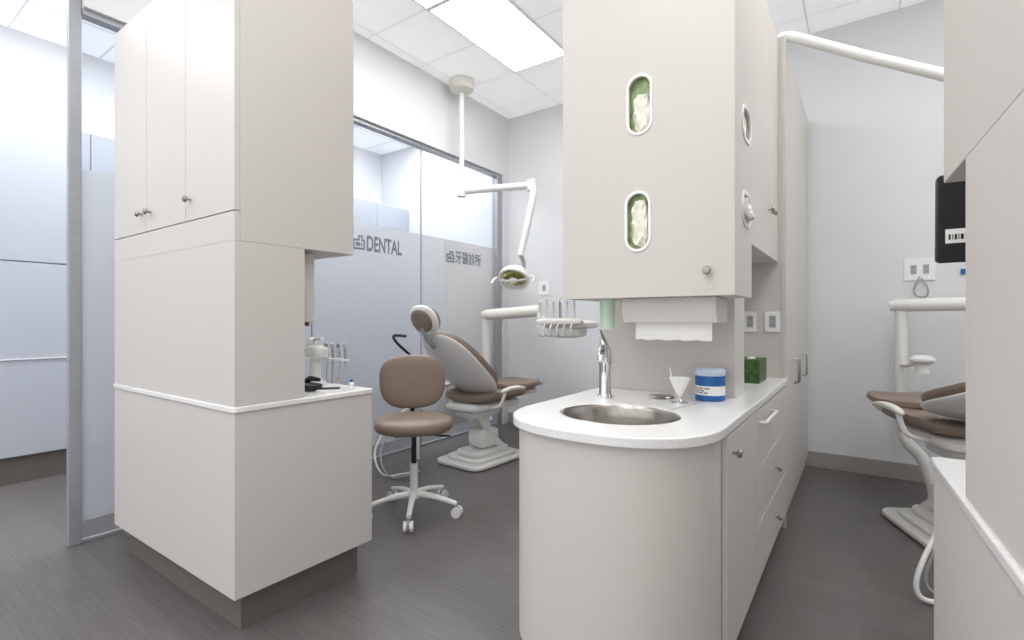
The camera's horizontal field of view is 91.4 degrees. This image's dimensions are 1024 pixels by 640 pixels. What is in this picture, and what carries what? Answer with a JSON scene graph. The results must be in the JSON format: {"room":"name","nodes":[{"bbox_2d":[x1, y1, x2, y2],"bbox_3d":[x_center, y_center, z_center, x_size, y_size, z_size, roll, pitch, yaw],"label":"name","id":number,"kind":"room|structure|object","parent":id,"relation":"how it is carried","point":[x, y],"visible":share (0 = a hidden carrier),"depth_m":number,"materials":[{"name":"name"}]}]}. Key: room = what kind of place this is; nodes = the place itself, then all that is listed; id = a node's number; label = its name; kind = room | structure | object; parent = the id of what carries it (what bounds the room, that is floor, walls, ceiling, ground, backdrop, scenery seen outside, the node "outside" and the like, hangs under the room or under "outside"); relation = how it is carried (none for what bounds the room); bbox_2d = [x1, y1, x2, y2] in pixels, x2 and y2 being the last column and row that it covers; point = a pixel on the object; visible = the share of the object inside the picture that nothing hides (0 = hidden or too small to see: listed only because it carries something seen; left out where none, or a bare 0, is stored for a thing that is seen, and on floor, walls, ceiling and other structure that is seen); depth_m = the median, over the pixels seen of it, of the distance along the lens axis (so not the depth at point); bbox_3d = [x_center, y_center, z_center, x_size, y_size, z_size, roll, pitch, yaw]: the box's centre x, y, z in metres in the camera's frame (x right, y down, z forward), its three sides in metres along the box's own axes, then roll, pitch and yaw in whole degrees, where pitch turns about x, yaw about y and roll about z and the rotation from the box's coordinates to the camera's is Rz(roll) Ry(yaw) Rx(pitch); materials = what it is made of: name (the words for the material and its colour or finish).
{"room":"dental clinic","nodes":[
{"label":"dental clinic","id":0,"kind":"room"},
{"bbox_2d":[0,24,380,203],"bbox_3d":[-4.153,-0.600,4.355,0.100,3.700,7.570,0,0,35],"label":"wall","id":1,"kind":"structure","parent":0,"point":[33,69],"depth_m":4.43,"materials":[{"name":"paint"}]},
{"bbox_2d":[82,0,508,176],"bbox_3d":[-1.254,-2.095,4.467,0.120,0.710,4.060,0,0,35],"label":"wall partition header","id":2,"kind":"structure","parent":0,"point":[391,93],"depth_m":4.81,"materials":[{"name":"paint"}]},
{"bbox_2d":[67,0,81,546],"bbox_3d":[-2.434,-0.600,2.780,0.040,3.700,0.058,0,0,35],"label":"trim","id":3,"kind":"structure","parent":2,"relation":"attached to","point":[74,7],"depth_m":2.76,"materials":[{"name":"metal"}]},
{"bbox_2d":[82,8,496,176],"bbox_3d":[-1.309,-1.722,4.390,0.070,0.035,3.870,0,0,35],"label":"trim","id":4,"kind":"structure","parent":2,"relation":"attached to","point":[87,15],"depth_m":4.55,"materials":[{"name":"metal"}]},
{"bbox_2d":[311,322,312,336],"bbox_3d":[-1.596,-0.237,3.980,0.012,2.935,0.010,0,0,35],"label":"trim","id":5,"kind":"structure","parent":2,"relation":"attached to","point":[311,322],"depth_m":3.98,"materials":[{"name":"metal"}]},
{"bbox_2d":[420,148,421,443],"bbox_3d":[-0.906,-0.237,4.965,0.012,2.935,0.010,0,0,35],"label":"trim","id":6,"kind":"structure","parent":2,"relation":"attached to","point":[420,148],"depth_m":4.96,"materials":[{"name":"metal"}]},
{"bbox_2d":[0,0,927,154],"bbox_3d":[-0.594,-2.500,1.942,8.600,0.100,7.700,0,0,35],"label":"ceiling","id":7,"kind":"structure","parent":0,"point":[404,28],"depth_m":4.28,"materials":[{"name":"tile"}]},
{"bbox_2d":[413,0,446,9],"bbox_3d":[-0.773,-2.444,3.264,0.610,0.012,1.220,0,0,35],"label":"ceiling light panel","id":8,"kind":"object","parent":7,"relation":"attached to","point":[426,4],"visible":1,"depth_m":3.85,"materials":[{"name":"white plastic"}]},
{"bbox_2d":[416,0,441,7],"bbox_3d":[-0.773,-2.445,3.264,0.570,0.009,1.180,0,0,35],"label":"diffuser","id":9,"kind":"object","parent":8,"relation":"attached to","point":[423,3],"depth_m":3.85,"materials":[{"name":"white plastic"}]},
{"bbox_2d":[448,75,536,290],"bbox_3d":[-0.152,-1.365,4.977,1.032,2.170,0.456,0,0,35],"label":"light","id":10,"kind":"object","parent":7,"relation":"attached to","point":[512,277],"visible":1,"depth_m":4.97,"materials":[{"name":"beige plastic"}]},
{"bbox_2d":[427,0,562,72],"bbox_3d":[-0.073,-2.444,4.263,0.610,0.012,1.220,0,0,35],"label":"ceiling light panel","id":11,"kind":"object","parent":7,"relation":"attached to","point":[501,29],"visible":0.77,"depth_m":4.21,"materials":[{"name":"white plastic"}]},
{"bbox_2d":[0,419,933,639],"bbox_3d":[-0.594,1.300,1.942,8.600,0.100,7.700,0,0,35],"label":"floor","id":12,"kind":"structure","parent":0,"point":[838,569],"depth_m":2.46,"materials":[{"name":"tile"}]},
{"bbox_2d":[0,112,89,485],"bbox_3d":[-4.029,-0.150,3.919,0.593,2.800,0.998,0,0,35],"label":"tall cabinet","id":13,"kind":"object","parent":12,"relation":"on","point":[33,154],"visible":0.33,"depth_m":3.88,"materials":[{"name":"laminate"}]},
{"bbox_2d":[90,134,114,174],"bbox_3d":[-3.456,-0.150,4.738,0.593,2.800,0.998,0,0,35],"label":"tall cabinet","id":14,"kind":"object","parent":12,"relation":"on","point":[102,149],"visible":0.06,"depth_m":4.23,"materials":[{"name":"laminate"}]},
{"bbox_2d":[114,388,371,629],"bbox_3d":[-1.416,0.807,2.587,1.287,0.885,0.666,0,0,35],"label":"base cabinet","id":15,"kind":"object","parent":12,"relation":"on","point":[252,515],"visible":0.87,"depth_m":2.20,"materials":[{"name":"laminate"}]},
{"bbox_2d":[113,383,372,413],"bbox_3d":[-1.416,0.352,2.587,1.303,0.025,0.682,0,0,35],"label":"countertop","id":16,"kind":"structure","parent":15,"relation":"on","point":[310,396],"depth_m":2.23,"materials":[{"name":"white stone"}]},
{"bbox_2d":[114,0,352,406],"bbox_3d":[-1.456,-0.595,2.529,1.287,1.870,0.589,0,0,35],"label":"tall cabinet","id":17,"kind":"object","parent":16,"relation":"on","point":[234,118],"visible":1,"depth_m":2.17,"materials":[{"name":"laminate"}]},
{"bbox_2d":[305,253,313,325],"bbox_3d":[-1.031,-0.139,2.337,0.230,0.334,0.093,0,0,35],"label":"dispenser","id":18,"kind":"object","parent":17,"relation":"attached to","point":[309,258],"visible":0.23,"depth_m":2.29,"materials":[{"name":"plastic"}]},
{"bbox_2d":[305,376,322,390],"bbox_3d":[-0.988,0.305,2.425,0.140,0.069,0.090,0,0,35],"label":"light","id":19,"kind":"object","parent":16,"relation":"on","point":[309,386],"visible":0.67,"depth_m":2.40,"materials":[{"name":"black plastic"}]},
{"bbox_2d":[305,336,348,386],"bbox_3d":[-0.949,0.212,2.532,0.280,0.257,0.120,0,0,35],"label":"stand","id":20,"kind":"object","parent":16,"relation":"on","point":[314,352],"visible":0.97,"depth_m":2.55,"materials":[{"name":"white plastic"}]},
{"bbox_2d":[316,387,341,392],"bbox_3d":[-0.872,0.330,2.381,0.080,0.021,0.100,0,0,35],"label":"tray","id":21,"kind":"object","parent":16,"relation":"on","point":[323,389],"visible":1,"depth_m":2.37,"materials":[{"name":"white plastic"}]},
{"bbox_2d":[349,379,353,389],"bbox_3d":[-0.789,0.315,2.457,0.028,0.050,0.028,0,0,35],"label":"bottle","id":22,"kind":"object","parent":16,"relation":"on","point":[351,383],"visible":1,"depth_m":2.44,"materials":[{"name":"white plastic"}]},
{"bbox_2d":[353,197,376,225],"bbox_3d":[-2.309,-0.150,6.376,0.593,2.800,0.998,0,0,35],"label":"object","id":23,"kind":"object","parent":12,"relation":"on","point":[364,211],"visible":0.06,"depth_m":6.45,"materials":[{"name":"laminate"}]},
{"bbox_2d":[377,203,408,231],"bbox_3d":[-1.859,-0.150,7.019,0.593,2.800,0.567,0,0,35],"label":"tall cabinet","id":24,"kind":"object","parent":12,"relation":"on","point":[390,217],"visible":0.2,"depth_m":6.84,"materials":[{"name":"laminate"}]},
{"bbox_2d":[374,334,419,478],"bbox_3d":[-0.868,0.683,4.186,0.386,1.140,0.588,0,0,35],"label":"hoses","id":25,"kind":"object","parent":12,"relation":"on","point":[394,335],"visible":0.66,"depth_m":4.06,"materials":[{"name":"white plastic"}]},
{"bbox_2d":[372,355,462,532],"bbox_3d":[-0.643,0.746,3.226,0.633,1.008,0.630,0,0,-13],"label":"stool","id":26,"kind":"object","parent":12,"relation":"on","point":[412,382],"visible":0.91,"depth_m":3.39,"materials":[{"name":"brown leather upholstery"},{"name":"white plastic"},{"name":"black plastic"}]},
{"bbox_2d":[410,305,542,471],"bbox_3d":[-0.270,0.565,4.497,0.750,1.362,1.527,0,0,38],"label":"dental chair","id":27,"kind":"object","parent":12,"relation":"on","point":[479,394],"visible":0.98,"depth_m":4.24,"materials":[{"name":"brown leather upholstery"},{"name":"white plastic"},{"name":"grey plastic"}]},
{"bbox_2d":[480,298,597,422],"bbox_3d":[0.114,0.534,4.606,1.423,1.431,0.436,0,0,42],"label":"dental delivery unit","id":28,"kind":"object","parent":12,"relation":"on","point":[560,327],"visible":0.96,"depth_m":4.26,"materials":[{"name":"white plastic"}]},
{"bbox_2d":[545,320,597,337],"bbox_3d":[0.509,0.077,4.319,0.440,0.155,0.320,0,0,35],"label":"tray","id":29,"kind":"object","parent":28,"relation":"on","point":[580,330],"depth_m":4.18,"materials":[{"name":"white plastic"}]},
{"bbox_2d":[519,386,786,639],"bbox_3d":[0.793,0.818,2.387,0.766,0.865,1.976,0,0,35],"label":"vanity cabinet","id":30,"kind":"object","parent":12,"relation":"on","point":[615,543],"visible":0.79,"depth_m":1.59,"materials":[{"name":"laminate"}]},
{"bbox_2d":[513,377,787,449],"bbox_3d":[0.766,0.367,2.392,0.759,0.035,1.998,0,0,35],"label":"countertop","id":31,"kind":"structure","parent":30,"relation":"on","point":[701,423],"depth_m":1.76,"materials":[{"name":"white stone"}]},
{"bbox_2d":[597,330,612,397],"bbox_3d":[0.396,0.197,2.198,0.072,0.305,0.222,0,0,20],"label":"faucet","id":32,"kind":"object","parent":31,"relation":"on","point":[604,357],"visible":1,"depth_m":2.24,"materials":[{"name":"silver metal"}]},
{"bbox_2d":[561,404,679,424],"bbox_3d":[0.401,0.436,1.880,0.442,0.171,0.411,0,0,35],"label":"sink","id":33,"kind":"object","parent":31,"relation":"in","point":[616,414],"visible":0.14,"depth_m":2.05,"materials":[{"name":"metal"}]},
{"bbox_2d":[650,394,674,398],"bbox_3d":[0.679,0.344,2.259,0.110,0.012,0.110,0,0,35],"label":"strainer","id":34,"kind":"object","parent":31,"relation":"on","point":[656,396],"visible":1,"depth_m":2.23,"materials":[{"name":"silver metal"}]},
{"bbox_2d":[604,298,743,397],"bbox_3d":[0.798,0.001,2.505,0.634,0.698,0.220,0,0,35],"label":"backsplash","id":35,"kind":"structure","parent":31,"relation":"on","point":[637,364],"depth_m":2.39,"materials":[{"name":"laminate"}]},
{"bbox_2d":[669,367,690,404],"bbox_3d":[0.706,0.277,2.109,0.087,0.146,0.093,0,0,13],"label":"cup holder","id":36,"kind":"object","parent":31,"relation":"on","point":[679,384],"visible":1,"depth_m":2.09,"materials":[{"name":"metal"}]},
{"bbox_2d":[694,367,725,401],"bbox_3d":[0.870,0.281,2.198,0.130,0.138,0.130,0,0,35],"label":"wipes canister","id":37,"kind":"object","parent":31,"relation":"on","point":[709,382],"visible":1,"depth_m":2.15,"materials":[{"name":"blue plastic"}]},
{"bbox_2d":[744,356,765,383],"bbox_3d":[1.375,0.280,2.870,0.120,0.140,0.240,0,0,35],"label":"tissue box","id":38,"kind":"object","parent":31,"relation":"on","point":[754,367],"visible":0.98,"depth_m":2.77,"materials":[{"name":"green paper"}]},
{"bbox_2d":[744,35,807,527],"bbox_3d":[1.794,-0.230,3.840,0.774,2.960,1.552,0,0,35],"label":"tall cabinet","id":39,"kind":"object","parent":12,"relation":"on","point":[782,285],"visible":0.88,"depth_m":3.24,"materials":[{"name":"laminate"}]},
{"bbox_2d":[744,311,756,331],"bbox_3d":[1.477,0.010,3.104,0.075,0.125,0.010,0,0,35],"label":"wall outlet","id":40,"kind":"object","parent":39,"relation":"attached to","point":[750,318],"visible":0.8,"depth_m":3.10,"materials":[{"name":"grey plastic"}]},
{"bbox_2d":[747,316,752,326],"bbox_3d":[1.475,0.010,3.101,0.036,0.072,0.003,0,0,35],"label":"socket","id":41,"kind":"object","parent":40,"relation":"attached to","point":[749,318],"depth_m":3.10,"materials":[{"name":"grey plastic"}]},
{"bbox_2d":[752,0,777,263],"bbox_3d":[1.023,-1.030,2.725,0.678,1.360,1.158,0,0,35],"label":"upper cabinet","id":42,"kind":"object","parent":39,"relation":"attached to","point":[764,36],"visible":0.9,"depth_m":2.61,"materials":[{"name":"laminate"}]},
{"bbox_2d":[563,0,751,301],"bbox_3d":[0.593,-0.900,2.093,0.699,1.620,0.364,0,0,35],"label":"upper cabinet","id":43,"kind":"object","parent":42,"relation":"attached to","point":[691,163],"visible":0.96,"depth_m":1.94,"materials":[{"name":"laminate"}]},
{"bbox_2d":[600,300,614,328],"bbox_3d":[0.424,-0.025,2.218,0.068,0.130,0.068,0,0,35],"label":"dispenser","id":44,"kind":"object","parent":43,"relation":"attached to","point":[607,307],"visible":0.98,"depth_m":2.19,"materials":[{"name":"green plastic"}]},
{"bbox_2d":[628,194,647,248],"bbox_3d":[0.525,-0.390,2.017,0.120,0.260,0.093,0,0,35],"label":"glove box","id":45,"kind":"object","parent":43,"relation":"in","point":[638,205],"visible":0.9,"depth_m":1.99,"materials":[{"name":"white"}]},
{"bbox_2d":[630,78,649,131],"bbox_3d":[0.531,-0.850,2.013,0.120,0.260,0.093,0,0,35],"label":"glove box","id":46,"kind":"object","parent":43,"relation":"in","point":[640,89],"visible":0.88,"depth_m":1.99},
{"bbox_2d":[621,296,726,340],"bbox_3d":[0.670,-0.003,2.073,0.380,0.175,0.195,0,0,35],"label":"paper towel dispenser","id":47,"kind":"object","parent":43,"relation":"attached to","point":[672,318],"visible":0.99,"depth_m":2.00,"materials":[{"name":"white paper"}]},
{"bbox_2d":[636,322,711,340],"bbox_3d":[0.653,0.045,2.040,0.310,0.080,0.008,0,0,35],"label":"paper towel","id":48,"kind":"object","parent":47,"relation":"hanging from","point":[665,331],"depth_m":2.04,"materials":[{"name":"white paper"}]},
{"bbox_2d":[744,111,745,134],"bbox_3d":[0.865,-0.760,1.982,0.104,0.160,0.170,0,0,35],"label":"glove box","id":49,"kind":"object","parent":43,"relation":"in","point":[744,111],"visible":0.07,"depth_m":1.98,"materials":[{"name":"white paper"}]},
{"bbox_2d":[744,195,755,220],"bbox_3d":[0.883,-0.430,1.970,0.147,0.160,0.170,0,0,35],"label":"glove box","id":50,"kind":"object","parent":43,"relation":"in","point":[748,213],"visible":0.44,"depth_m":1.91,"materials":[{"name":"white paper"}]},
{"bbox_2d":[765,311,779,331],"bbox_3d":[1.580,0.010,3.032,0.085,0.125,0.010,0,0,35],"label":"wall outlet","id":51,"kind":"object","parent":39,"relation":"attached to","point":[772,318],"visible":1,"depth_m":3.03,"materials":[{"name":"grey plastic"}]},
{"bbox_2d":[769,316,775,327],"bbox_3d":[1.578,0.010,3.029,0.036,0.072,0.003,0,0,35],"label":"socket","id":52,"kind":"object","parent":51,"relation":"attached to","point":[772,319],"depth_m":3.03,"materials":[{"name":"grey plastic"}]},
{"bbox_2d":[777,31,943,81],"bbox_3d":[2.148,-1.344,2.679,1.393,0.878,0.080,0,0,41],"label":"equipment arm","id":53,"kind":"object","parent":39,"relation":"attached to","point":[929,71],"visible":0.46,"depth_m":2.80,"materials":[{"name":"white plastic"}]},
{"bbox_2d":[866,382,965,551],"bbox_3d":[2.518,0.681,2.718,0.752,1.129,1.804,0,0,13],"label":"dental chair","id":54,"kind":"object","parent":12,"relation":"on","point":[936,417],"visible":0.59,"depth_m":2.81,"materials":[{"name":"white plastic"},{"name":"grey plastic"},{"name":"brown leather upholstery"}]},
{"bbox_2d":[913,532,933,604],"bbox_3d":[2.057,0.945,2.228,0.564,0.608,0.166,0,0,-12],"label":"hose","id":55,"kind":"object","parent":12,"relation":"on","point":[916,581],"visible":0.32,"depth_m":2.21,"materials":[{"name":"white plastic"}]},
{"bbox_2d":[889,297,965,491],"bbox_3d":[3.009,0.545,3.427,0.304,1.405,0.782,0,0,-36],"label":"dental delivery unit","id":56,"kind":"object","parent":12,"relation":"on","point":[901,307],"visible":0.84,"depth_m":3.63,"materials":[{"name":"white plastic"}]},
{"bbox_2d":[934,471,1023,639],"bbox_3d":[1.098,0.807,0.521,0.854,0.885,1.170,0,0,32],"label":"base cabinet","id":57,"kind":"object","parent":12,"relation":"on","point":[975,598],"visible":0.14,"depth_m":0.95,"materials":[{"name":"laminate"}]},
{"bbox_2d":[930,457,1023,596],"bbox_3d":[1.098,0.352,0.521,0.870,0.025,1.186,0,0,32],"label":"countertop","id":58,"kind":"structure","parent":57,"relation":"on","point":[952,472],"depth_m":0.91,"materials":[{"name":"white stone"}]},
{"bbox_2d":[944,0,1023,569],"bbox_3d":[1.066,-0.595,0.469,0.854,1.870,1.047,0,0,32],"label":"tall cabinet","id":59,"kind":"object","parent":58,"relation":"on","point":[984,39],"visible":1,"depth_m":0.80,"materials":[{"name":"laminate"}]},
{"bbox_2d":[935,175,965,262],"bbox_3d":[1.337,-0.038,1.160,0.510,0.755,0.424,0,0,35],"label":"monitor","id":60,"kind":"object","parent":59,"relation":"attached to","point":[950,198],"visible":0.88,"depth_m":1.42,"materials":[{"name":"black plastic"}]},
{"bbox_2d":[502,175,508,423],"bbox_3d":[-0.122,-0.245,6.085,0.120,2.990,0.110,0,0,35],"label":"wall","id":61,"kind":"structure","parent":0,"point":[505,180],"depth_m":6.04,"materials":[{"name":"paint"}]},
{"bbox_2d":[82,169,310,520],"bbox_3d":[-2.008,-0.238,3.391,0.001,2.935,1.433,0,0,35],"label":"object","id":62,"kind":"structure","parent":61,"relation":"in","point":[98,188],"depth_m":2.87,"materials":[{"name":"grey glass"}]},
{"bbox_2d":[82,423,495,542],"bbox_3d":[-1.312,1.240,4.386,0.024,0.020,3.860,0,0,35],"label":"trim","id":63,"kind":"structure","parent":61,"relation":"attached to","point":[117,530],"depth_m":4.57,"materials":[{"name":"metal"}]},
{"bbox_2d":[313,221,419,445],"bbox_3d":[-1.251,-0.238,4.473,0.001,2.935,1.199,0,0,35],"label":"frosted glass panel","id":64,"kind":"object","parent":63,"relation":"on","point":[364,298],"depth_m":4.47,"materials":[{"name":"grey glass"}]},
{"bbox_2d":[353,235,401,255],"bbox_3d":[-1.208,-0.680,4.529,0.002,0.140,0.555,0,0,35],"label":"sign","id":65,"kind":"object","parent":64,"relation":"attached to","point":[374,244],"visible":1,"depth_m":4.50,"materials":[{"name":"plastic"}]},
{"bbox_2d":[422,235,494,424],"bbox_3d":[-0.555,-0.238,5.467,0.001,2.935,1.220,0,0,35],"label":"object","id":66,"kind":"structure","parent":61,"relation":"in","point":[459,293],"depth_m":5.43,"materials":[{"name":"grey glass"}]},
{"bbox_2d":[446,251,480,265],"bbox_3d":[-0.523,-0.680,5.506,0.002,0.140,0.580,0,0,35],"label":"sign","id":67,"kind":"object","parent":66,"relation":"attached to","point":[447,256],"visible":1,"depth_m":5.51,"materials":[{"name":"plastic"}]},
{"bbox_2d":[492,174,501,424],"bbox_3d":[-0.179,-0.245,6.003,0.080,2.990,0.090,0,0,35],"label":"trim","id":68,"kind":"structure","parent":61,"relation":"attached to","point":[496,196],"depth_m":5.97,"materials":[{"name":"metal"}]},
{"bbox_2d":[381,0,965,464],"bbox_3d":[1.569,-0.600,5.030,8.600,3.700,0.100,0,0,35],"label":"wall","id":69,"kind":"structure","parent":0,"point":[876,133],"depth_m":4.15,"materials":[{"name":"paint"}]},
{"bbox_2d":[539,281,549,295],"bbox_3d":[0.373,-0.370,5.798,0.150,0.170,0.010,0,0,35],"label":"wall outlet","id":70,"kind":"object","parent":69,"relation":"attached to","point":[544,286],"visible":1,"depth_m":5.79,"materials":[{"name":"grey plastic"}]},
{"bbox_2d":[508,412,924,482],"bbox_3d":[2.466,1.185,4.332,6.129,0.130,0.014,0,0,35],"label":"baseboard","id":71,"kind":"structure","parent":69,"relation":"attached to","point":[889,469],"depth_m":4.05,"materials":[{"name":"plastic"}]},
{"bbox_2d":[904,258,935,297],"bbox_3d":[3.133,-0.321,3.844,0.184,0.300,0.044,0,0,35],"label":"wall outlet","id":72,"kind":"object","parent":69,"relation":"attached to","point":[918,269],"visible":0.94,"depth_m":3.82,"materials":[{"name":"grey plastic"}]},
{"bbox_2d":[911,265,916,273],"bbox_3d":[3.112,-0.390,3.875,0.036,0.072,0.003,0,0,35],"label":"socket","id":73,"kind":"object","parent":72,"relation":"attached to","point":[913,267],"depth_m":3.87,"materials":[{"name":"grey plastic"}]},
{"bbox_2d":[923,264,928,273],"bbox_3d":[3.174,-0.390,3.832,0.036,0.072,0.003,0,0,35],"label":"socket","id":74,"kind":"object","parent":72,"relation":"attached to","point":[925,266],"depth_m":3.83,"materials":[{"name":"grey plastic"}]},
{"bbox_2d":[960,269,965,273],"bbox_3d":[3.349,-0.360,3.711,0.030,0.040,0.014,0,0,35],"label":"wall switch","id":75,"kind":"object","parent":69,"relation":"attached to","point":[962,271],"visible":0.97,"depth_m":3.71,"materials":[{"name":"blue plastic"}]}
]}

